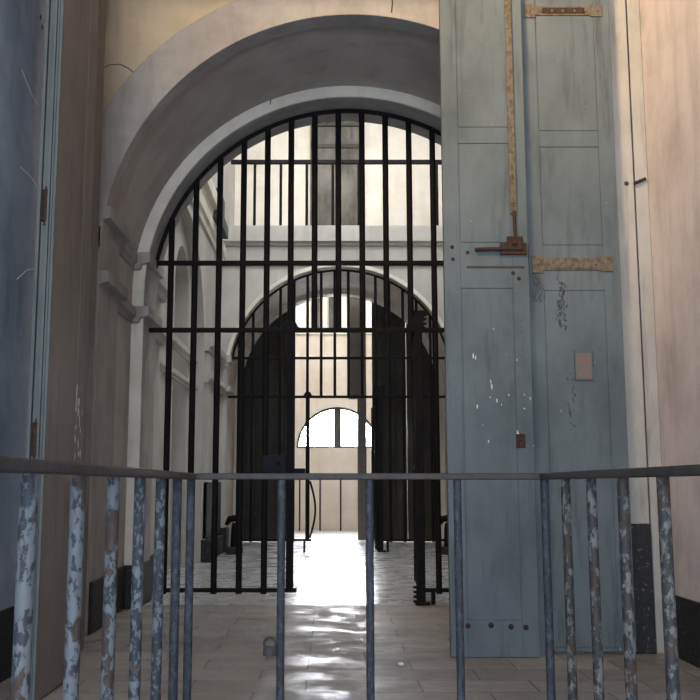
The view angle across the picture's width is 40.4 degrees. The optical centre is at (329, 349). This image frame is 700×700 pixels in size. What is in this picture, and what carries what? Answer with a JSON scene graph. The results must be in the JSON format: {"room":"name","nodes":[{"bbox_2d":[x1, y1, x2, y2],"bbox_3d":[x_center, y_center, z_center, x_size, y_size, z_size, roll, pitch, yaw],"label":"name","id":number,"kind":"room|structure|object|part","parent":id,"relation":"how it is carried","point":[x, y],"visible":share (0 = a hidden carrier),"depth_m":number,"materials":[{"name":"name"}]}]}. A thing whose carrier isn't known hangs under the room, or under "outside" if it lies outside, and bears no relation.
{"room":"prison interior","nodes":[
{"label":"prison interior","id":0,"kind":"room"},
{"bbox_2d":[0,0,45,610],"bbox_3d":[-2.147,-1.862,2.891,0.406,6.800,10.000,0,-8,0],"label":"wall","id":1,"kind":"structure","parent":0,"point":[22,22],"depth_m":5.89,"materials":[{"name":"paint"}]},
{"bbox_2d":[80,0,106,650],"bbox_3d":[-1.844,-0.595,7.008,0.208,5.450,0.190,0,-8,0],"label":"door frame","id":2,"kind":"structure","parent":1,"relation":"attached to","point":[89,370],"depth_m":6.96,"materials":[{"name":"brown paint"}]},
{"bbox_2d":[0,482,222,682],"bbox_3d":[-1.870,1.558,7.051,0.160,1.200,18.800,0,-8,0],"label":"baseboard","id":3,"kind":"structure","parent":1,"relation":"attached to","point":[124,576],"depth_m":8.71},
{"bbox_2d":[84,206,163,634],"bbox_3d":[-1.860,0.673,8.720,0.180,3.420,2.345,0,-8,0],"label":"trim","id":4,"kind":"structure","parent":1,"relation":"attached to","point":[111,294],"depth_m":7.92,"materials":[{"name":"grey stone"}]},
{"bbox_2d":[103,0,234,110],"bbox_3d":[0.190,-2.533,8.120,5.080,9.600,0.195,0,-8,0],"label":"wall","id":5,"kind":"structure","parent":0,"point":[135,29],"depth_m":8.06,"materials":[{"name":"beige paint"}]},
{"bbox_2d":[98,0,438,251],"bbox_3d":[0.190,-1.996,8.030,4.280,2.368,0.225,0,-8,0],"label":"trim","id":6,"kind":"structure","parent":5,"relation":"attached to","point":[237,26],"depth_m":8.03,"materials":[{"name":"beige paint"}]},
{"bbox_2d":[150,158,234,574],"bbox_3d":[-2.200,-1.598,14.696,0.500,9.600,8.950,0,-8,0],"label":"wall","id":7,"kind":"structure","parent":0,"point":[179,425],"depth_m":14.03,"materials":[{"name":"paint"}]},
{"bbox_2d":[155,277,226,538],"bbox_3d":[-1.960,1.317,13.251,0.280,3.420,6.790,0,-8,0],"label":"trim","id":8,"kind":"structure","parent":7,"relation":"attached to","point":[178,345],"depth_m":14.66,"materials":[{"name":"paint"}]},
{"bbox_2d":[191,178,225,260],"bbox_3d":[-1.870,-2.349,13.747,0.160,0.680,6.840,0,-8,0],"label":"crown molding","id":9,"kind":"structure","parent":7,"relation":"attached to","point":[208,193],"depth_m":14.62,"materials":[{"name":"stone"}]},
{"bbox_2d":[213,188,227,238],"bbox_3d":[-1.859,-2.268,15.902,0.178,0.495,1.350,0,-8,0],"label":"stone block","id":10,"kind":"object","parent":7,"relation":"attached to","point":[225,226],"visible":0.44,"depth_m":15.94,"materials":[{"name":"stone"}]},
{"bbox_2d":[113,26,439,567],"bbox_3d":[0.190,-2.419,8.919,5.080,9.600,1.420,0,-8,0],"label":"archway","id":11,"kind":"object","parent":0,"point":[405,62],"depth_m":8.93,"materials":[{"name":"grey paint"}]},
{"bbox_2d":[124,86,440,564],"bbox_3d":[0.190,-0.128,9.299,4.280,5.170,0.032,0,-8,0],"label":"trim","id":12,"kind":"structure","parent":11,"relation":"attached to","point":[135,380],"depth_m":9.49,"materials":[{"name":"paint"}]},
{"bbox_2d":[139,97,440,561],"bbox_3d":[0.190,-2.274,9.944,5.080,9.600,0.650,0,-8,0],"label":"wall","id":13,"kind":"structure","parent":0,"point":[151,280],"depth_m":9.74,"materials":[{"name":"grey stone"}]},
{"bbox_2d":[218,266,447,544],"bbox_3d":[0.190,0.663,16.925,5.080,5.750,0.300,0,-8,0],"label":"wall","id":14,"kind":"structure","parent":0,"point":[230,275],"depth_m":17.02,"materials":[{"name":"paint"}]},
{"bbox_2d":[218,527,228,552],"bbox_3d":[0.190,3.300,16.540,4.280,0.420,0.380,0,-8,0],"label":"baseboard","id":15,"kind":"structure","parent":14,"relation":"attached to","point":[224,531],"depth_m":16.37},
{"bbox_2d":[220,355,232,394],"bbox_3d":[0.190,0.468,16.938,4.280,0.700,0.430,0,-8,0],"label":"trim","id":16,"kind":"structure","parent":14,"relation":"attached to","point":[229,389],"depth_m":16.76,"materials":[{"name":"paint"}]},
{"bbox_2d":[222,226,442,260],"bbox_3d":[0.190,-1.879,17.054,4.280,0.680,0.160,0,-8,0],"label":"crown molding","id":17,"kind":"structure","parent":14,"relation":"attached to","point":[254,235],"depth_m":17.03,"materials":[{"name":"paint"}]},
{"bbox_2d":[225,266,443,365],"bbox_3d":[0.190,-0.637,16.948,4.117,1.870,0.060,0,-8,0],"label":"trim","id":18,"kind":"structure","parent":14,"relation":"attached to","point":[428,305],"depth_m":16.99,"materials":[{"name":"paint"}]},
{"bbox_2d":[228,225,442,225],"bbox_3d":[0.190,-2.046,18.472,5.080,0.050,2.600,0,-8,0],"label":"floor","id":19,"kind":"structure","parent":0,"point":[228,225],"depth_m":17.19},
{"bbox_2d":[231,160,440,224],"bbox_3d":[0.250,-2.870,17.478,4.160,1.300,0.060,0,-8,0],"label":"gallery balustrade","id":20,"kind":"object","parent":19,"relation":"on","point":[306,163],"visible":0.48,"depth_m":17.52,"materials":[{"name":"black metal"}]},
{"bbox_3d":[0.250,-3.474,17.563,4.160,0.080,0.060,0,-8,0],"label":"handrail","id":21,"kind":"part","parent":20,"relation":"part of","materials":[{"name":"black metal"}]},
{"bbox_2d":[234,123,442,224],"bbox_3d":[0.190,-3.805,19.782,5.080,3.800,0.500,0,-8,0],"label":"wall","id":22,"kind":"structure","parent":0,"point":[373,132],"depth_m":19.49,"materials":[{"name":"paint"}]},
{"bbox_2d":[310,122,358,224],"bbox_3d":[0.150,-3.327,19.411,1.100,2.750,0.100,0,-8,0],"label":"door","id":23,"kind":"structure","parent":22,"relation":"in","point":[349,130],"depth_m":19.41,"materials":[{"name":"grey wood"}]},
{"bbox_2d":[0,530,699,699],"bbox_3d":[0.190,2.856,11.210,5.180,0.200,27.800,0,-8,0],"label":"floor","id":24,"kind":"structure","parent":0,"point":[325,645],"depth_m":6.79,"materials":[{"name":"grey tile"}]},
{"bbox_2d":[26,0,98,699],"bbox_3d":[-1.609,-0.726,5.770,0.110,5.338,0.819,0,-8,0],"label":"door","id":25,"kind":"structure","parent":24,"relation":"on","point":[55,419],"depth_m":5.50,"materials":[{"name":"brown paint"}]},
{"bbox_2d":[225,515,243,554],"bbox_3d":[-1.620,3.113,16.052,0.332,0.661,0.260,0,-8,0],"label":"bollard","id":26,"kind":"object","parent":24,"relation":"on","point":[230,550],"visible":0.66,"depth_m":16.00,"materials":[{"name":"black metal"}]},
{"bbox_3d":[-1.610,3.129,16.049,0.138,0.420,0.138,0,-8,0],"label":"stem","id":27,"kind":"part","parent":26,"relation":"part of","materials":[{"name":"black metal"}]},
{"bbox_2d":[244,333,262,472],"label":"bars","id":28,"kind":"object","parent":24,"relation":"in","point":[252,358],"depth_m":16.87,"materials":[{"name":"black metal"}]},
{"bbox_2d":[263,636,275,655],"bbox_3d":[-0.410,2.022,6.500,0.100,0.125,0.099,0,-8,0],"label":"padlock","id":29,"kind":"object","parent":24,"relation":"on","point":[267,650],"visible":0.88,"depth_m":6.47,"materials":[{"name":"grey metal"}]},
{"bbox_2d":[269,333,286,454],"label":"bars","id":30,"kind":"object","parent":24,"relation":"in","point":[280,358],"depth_m":16.88,"materials":[{"name":"black metal"}]},
{"bbox_2d":[149,109,448,605],"bbox_3d":[0.190,-0.025,9.567,4.050,5.049,0.136,0,-8,0],"label":"iron gate","id":31,"kind":"object","parent":24,"relation":"in","point":[270,463],"visible":0.79,"depth_m":9.61,"materials":[{"name":"black metal"}]},
{"bbox_3d":[-1.015,2.341,9.263,1.380,0.040,0.044,0,-8,0],"label":"rail","id":32,"kind":"part","parent":31,"relation":"part of","materials":[{"name":"black metal"}]},
{"bbox_3d":[-0.395,1.082,9.442,0.072,2.585,0.072,0,-8,0],"label":"post","id":33,"kind":"part","parent":31,"relation":"part of","materials":[{"name":"black metal"}]},
{"bbox_3d":[0.190,-0.201,9.624,4.050,0.045,0.056,0,-8,0],"label":"rail","id":34,"kind":"part","parent":31,"relation":"part of","materials":[{"name":"black metal"}]},
{"bbox_3d":[0.190,-0.889,9.722,3.970,0.045,0.056,0,-8,0],"label":"rail","id":35,"kind":"part","parent":31,"relation":"part of","materials":[{"name":"black metal"}]},
{"bbox_2d":[411,310,417,599],"bbox_3d":[0.923,1.081,10.004,0.133,2.914,1.011,-1,-8,4],"label":"iron gate","id":36,"kind":"object","parent":31,"relation":"attached to","point":[415,311],"visible":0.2,"depth_m":10.21,"materials":[{"name":"black metal"}]},
{"bbox_3d":[0.941,1.274,10.460,0.063,2.480,0.050,0,-8,0],"label":"lock post","id":37,"kind":"part","parent":36,"relation":"part of","materials":[{"name":"black metal"}]},
{"bbox_3d":[0.884,1.155,9.517,0.072,2.630,0.060,0,-8,0],"label":"hinge post","id":38,"kind":"part","parent":36,"relation":"part of","materials":[{"name":"black metal"}]},
{"bbox_3d":[0.892,1.139,9.434,0.075,2.700,0.072,0,-8,0],"label":"post","id":39,"kind":"part","parent":31,"relation":"part of","materials":[{"name":"black metal"}]},
{"bbox_3d":[1.505,2.341,9.263,1.160,0.040,0.044,0,-8,0],"label":"rail","id":40,"kind":"part","parent":31,"relation":"part of","materials":[{"name":"black metal"}]},
{"bbox_2d":[293,273,311,327],"label":"bars","id":41,"kind":"object","parent":24,"relation":"in","point":[307,275],"depth_m":17.13,"materials":[{"name":"black metal"}]},
{"bbox_2d":[299,480,341,530],"bbox_3d":[0.229,3.918,24.088,3.082,1.320,0.060,0,-8,0],"label":"iron railing","id":42,"kind":"object","parent":24,"relation":"on","point":[299,480],"visible":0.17,"depth_m":24.07,"materials":[{"name":"black metal"}]},
{"bbox_2d":[318,269,335,327],"label":"bars","id":43,"kind":"object","parent":24,"relation":"in","point":[319,272],"depth_m":17.13,"materials":[{"name":"black metal"}]},
{"bbox_2d":[0,456,699,699],"bbox_3d":[0.130,0.849,2.031,1.254,1.190,2.361,0,-8,0],"label":"iron railing","id":44,"kind":"object","parent":24,"relation":"on","point":[29,470],"visible":1,"depth_m":2.36,"materials":[{"name":"grey metal"}]},
{"bbox_3d":[-0.476,0.268,2.092,0.042,0.022,2.318,0,-8,0],"label":"rail","id":45,"kind":"part","parent":44,"relation":"part of","materials":[{"name":"grey metal"}]},
{"bbox_3d":[0.130,0.434,3.261,1.254,0.022,0.042,0,-8,0],"label":"rail","id":46,"kind":"part","parent":44,"relation":"part of","materials":[{"name":"grey metal"}]},
{"bbox_3d":[0.736,0.268,2.092,0.042,0.022,2.318,0,-8,0],"label":"rail","id":47,"kind":"part","parent":44,"relation":"part of","materials":[{"name":"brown metal"}]},
{"bbox_2d":[348,297,366,539],"bbox_3d":[0.579,1.377,20.068,0.385,5.180,0.075,-1,-8,8],"label":"door","id":48,"kind":"structure","parent":24,"relation":"on","point":[355,338],"depth_m":20.07,"materials":[{"name":"brown paint"}]},
{"bbox_2d":[371,385,378,548],"bbox_3d":[0.833,2.131,17.391,0.133,2.914,1.005,0,-8,0],"label":"iron gate","id":49,"kind":"object","parent":24,"relation":"on","point":[374,410],"visible":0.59,"depth_m":16.99,"materials":[{"name":"black metal"}]},
{"bbox_3d":[0.808,2.324,17.846,0.061,2.480,0.050,0,-8,0],"label":"lock post","id":50,"kind":"part","parent":49,"relation":"part of","materials":[{"name":"black metal"}]},
{"bbox_3d":[0.827,2.205,16.903,0.069,2.630,0.060,0,-8,0],"label":"hinge post","id":51,"kind":"part","parent":49,"relation":"part of","materials":[{"name":"black metal"}]},
{"bbox_2d":[377,480,413,551],"label":"iron gate","id":52,"kind":"object","parent":24,"relation":"in","point":[381,544],"depth_m":16.58,"materials":[{"name":"black metal"}]},
{"bbox_3d":[0.892,2.173,16.710,0.075,2.700,0.072,0,-8,0],"label":"post","id":53,"kind":"part","parent":52,"relation":"part of","materials":[{"name":"black metal"}]},
{"bbox_3d":[1.492,3.311,16.549,1.135,0.040,0.044,0,-8,0],"label":"rail","id":54,"kind":"part","parent":52,"relation":"part of","materials":[{"name":"black metal"}]},
{"bbox_2d":[422,333,433,472],"label":"bars","id":55,"kind":"object","parent":24,"relation":"in","point":[430,358],"depth_m":16.87,"materials":[{"name":"black metal"}]},
{"bbox_2d":[441,515,447,554],"bbox_3d":[1.980,3.113,16.052,0.332,0.661,0.260,0,-8,0],"label":"bollard","id":56,"kind":"object","parent":24,"relation":"on","point":[444,518],"visible":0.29,"depth_m":16.01,"materials":[{"name":"black metal"}]},
{"bbox_3d":[1.990,3.129,16.049,0.138,0.420,0.138,0,-8,0],"label":"stem","id":57,"kind":"part","parent":56,"relation":"part of","materials":[{"name":"black metal"}]},
{"bbox_2d":[439,0,636,656],"bbox_3d":[1.447,-0.578,6.785,1.270,5.346,0.188,0,-8,0],"label":"door","id":58,"kind":"structure","parent":24,"relation":"on","point":[535,378],"depth_m":6.75,"materials":[{"name":"blue paint"}]},
{"bbox_3d":[1.112,-0.579,6.779,0.600,5.346,0.060,0,-8,0],"label":"panel","id":59,"kind":"part","parent":58,"relation":"part of","materials":[{"name":"blue paint"}]},
{"bbox_3d":[1.317,-0.851,6.772,0.028,0.290,0.026,0,-8,0],"label":"bolt rod","id":60,"kind":"part","parent":58,"relation":"part of","materials":[{"name":"brown metal"}]},
{"bbox_3d":[1.320,0.628,6.573,0.064,0.095,0.012,0,-8,0],"label":"lock plate","id":61,"kind":"part","parent":58,"relation":"part of","materials":[{"name":"brown metal"}]},
{"bbox_3d":[1.740,-2.533,7.091,0.320,0.046,0.008,0,-8,0],"label":"rust plate","id":62,"kind":"part","parent":58,"relation":"part of","materials":[{"name":"brown metal"}]},
{"bbox_3d":[1.740,-0.617,6.819,0.320,0.066,0.008,0,-8,0],"label":"rust plate","id":63,"kind":"part","parent":58,"relation":"part of","materials":[{"name":"metal"}]},
{"bbox_3d":[1.749,-0.582,6.851,0.666,5.320,0.058,0,-8,0],"label":"panel","id":64,"kind":"part","parent":58,"relation":"part of","materials":[{"name":"blue paint"}]},
{"bbox_3d":[1.798,0.108,6.723,0.135,0.222,0.005,0,-8,0],"label":"pencil frame","id":65,"kind":"part","parent":58,"relation":"part of","materials":[{"name":"grey"}]},
{"bbox_2d":[295,297,405,327],"bbox_3d":[0.190,-1.837,26.522,5.080,3.000,0.200,0,-8,0],"label":"wall","id":66,"kind":"structure","parent":0,"point":[300,308],"depth_m":26.30,"materials":[{"name":"paint"}]},
{"bbox_2d":[317,299,319,327],"bbox_3d":[-0.400,-1.365,26.291,0.220,2.000,0.115,0,-8,0],"label":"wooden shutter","id":67,"kind":"object","parent":66,"relation":"attached to","point":[318,300],"visible":0.06,"depth_m":26.21,"materials":[{"name":"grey wood"}]},
{"bbox_2d":[329,297,332,327],"bbox_3d":[0.080,-1.365,26.291,0.220,2.000,0.115,0,-8,0],"label":"wooden shutter","id":68,"kind":"object","parent":66,"relation":"attached to","point":[330,298],"visible":0.1,"depth_m":26.19,"materials":[{"name":"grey wood"}]},
{"bbox_2d":[294,334,407,529],"bbox_3d":[0.190,2.103,25.104,5.080,5.200,0.300,0,-8,0],"label":"wall","id":69,"kind":"structure","parent":0,"point":[322,460],"depth_m":24.89,"materials":[{"name":"beige paint"}]},
{"bbox_2d":[294,480,310,551],"label":"iron gate","id":70,"kind":"object","parent":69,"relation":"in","point":[307,482],"depth_m":16.58,"materials":[{"name":"black metal"}]},
{"bbox_3d":[-1.002,3.311,16.549,1.355,0.040,0.044,0,-8,0],"label":"rail","id":71,"kind":"part","parent":70,"relation":"part of","materials":[{"name":"black metal"}]},
{"bbox_3d":[-0.395,2.083,16.723,0.072,2.520,0.072,0,-8,0],"label":"post","id":72,"kind":"part","parent":70,"relation":"part of","materials":[{"name":"black metal"}]},
{"bbox_2d":[309,481,315,537],"bbox_3d":[-0.305,2.808,16.735,0.126,0.986,0.148,0,-8,0],"label":"bar","id":73,"kind":"object","parent":70,"relation":"attached to","point":[311,486],"visible":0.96,"depth_m":16.77,"materials":[{"name":"black metal"}]},
{"bbox_2d":[303,297,345,327],"bbox_3d":[0.090,-1.956,25.681,1.600,3.000,0.200,0,-8,0],"label":"window","id":74,"kind":"structure","parent":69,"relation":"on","point":[325,298],"depth_m":25.44,"materials":[{"name":"glass"}]},
{"bbox_2d":[297,407,370,447],"bbox_3d":[0.200,2.048,25.071,2.160,1.080,0.120,0,-8,0],"label":"window","id":75,"kind":"structure","parent":69,"relation":"in","point":[337,410],"depth_m":25.02,"materials":[{"name":"paint"}]},
{"bbox_2d":[295,333,405,333],"bbox_3d":[0.190,-0.475,25.299,4.280,0.120,0.080,0,-8,0],"label":"crown molding","id":76,"kind":"structure","parent":69,"relation":"attached to","point":[295,333],"depth_m":25.25,"materials":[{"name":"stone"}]},
{"bbox_2d":[294,333,411,472],"label":"iron gate","id":77,"kind":"object","parent":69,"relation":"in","point":[379,393],"depth_m":16.89,"materials":[{"name":"black metal"}]},
{"bbox_3d":[0.190,0.834,16.901,4.000,0.045,0.056,0,-8,0],"label":"rail","id":78,"kind":"part","parent":77,"relation":"part of","materials":[{"name":"black metal"}]},
{"bbox_3d":[0.190,0.145,16.999,3.920,0.045,0.056,0,-8,0],"label":"rail","id":79,"kind":"part","parent":77,"relation":"part of","materials":[{"name":"black metal"}]},
{"bbox_2d":[639,0,699,602],"bbox_3d":[2.555,-1.862,2.891,0.400,6.800,10.000,0,-8,0],"label":"wall","id":80,"kind":"structure","parent":0,"point":[670,29],"depth_m":6.42,"materials":[{"name":"paint"}]},
{"bbox_2d":[608,0,663,653],"bbox_3d":[2.228,-0.596,7.003,0.249,5.450,0.202,0,-8,0],"label":"door frame","id":81,"kind":"structure","parent":80,"relation":"attached to","point":[636,440],"depth_m":6.88,"materials":[{"name":"white paint"}]},
{"bbox_3d":[2.174,-1.033,7.056,0.132,4.570,0.160,0,-8,0],"label":"post","id":82,"kind":"part","parent":81,"relation":"part of","materials":[{"name":"white paint"}]},
{"bbox_2d":[675,595,699,667],"bbox_3d":[2.345,1.315,2.540,0.020,0.410,9.800,0,-8,0],"label":"baseboard","id":83,"kind":"structure","parent":80,"relation":"attached to","point":[687,610],"depth_m":6.19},
{"bbox_3d":[-2.150,0.210,22.444,0.400,8.200,5.500,0,-8,0],"label":"wall","id":84,"kind":"structure","parent":0,"visible":0},
{"bbox_2d":[242,312,286,538],"bbox_3d":[-1.333,1.311,19.641,1.195,5.170,0.100,0,-8,0],"label":"door","id":85,"kind":"structure","parent":84,"relation":"in","point":[273,337],"depth_m":19.59,"materials":[{"name":"paint"}]},
{"bbox_3d":[-1.635,1.311,19.641,0.590,5.170,0.100,0,-8,0],"label":"panel","id":86,"kind":"part","parent":85,"relation":"part of","materials":[{"name":"paint"}]},
{"bbox_3d":[-1.032,1.311,19.641,0.595,5.170,0.100,0,-8,0],"label":"panel","id":87,"kind":"part","parent":85,"relation":"part of","materials":[{"name":"paint"}]},
{"bbox_3d":[2.530,0.210,22.444,0.400,8.200,5.500,0,-8,0],"label":"wall","id":88,"kind":"structure","parent":0,"visible":0},
{"bbox_2d":[372,302,434,538],"bbox_3d":[1.593,1.311,19.641,1.435,5.170,0.100,0,-8,0],"label":"door","id":89,"kind":"structure","parent":88,"relation":"in","point":[382,338],"depth_m":19.56,"materials":[{"name":"paint"}]},
{"bbox_3d":[1.228,1.311,19.641,0.705,5.170,0.100,0,-8,0],"label":"panel","id":90,"kind":"part","parent":89,"relation":"part of","materials":[{"name":"paint"}]},
{"bbox_3d":[1.950,1.311,19.641,0.720,5.170,0.100,0,-8,0],"label":"panel","id":91,"kind":"part","parent":89,"relation":"part of","materials":[{"name":"paint"}]}
]}

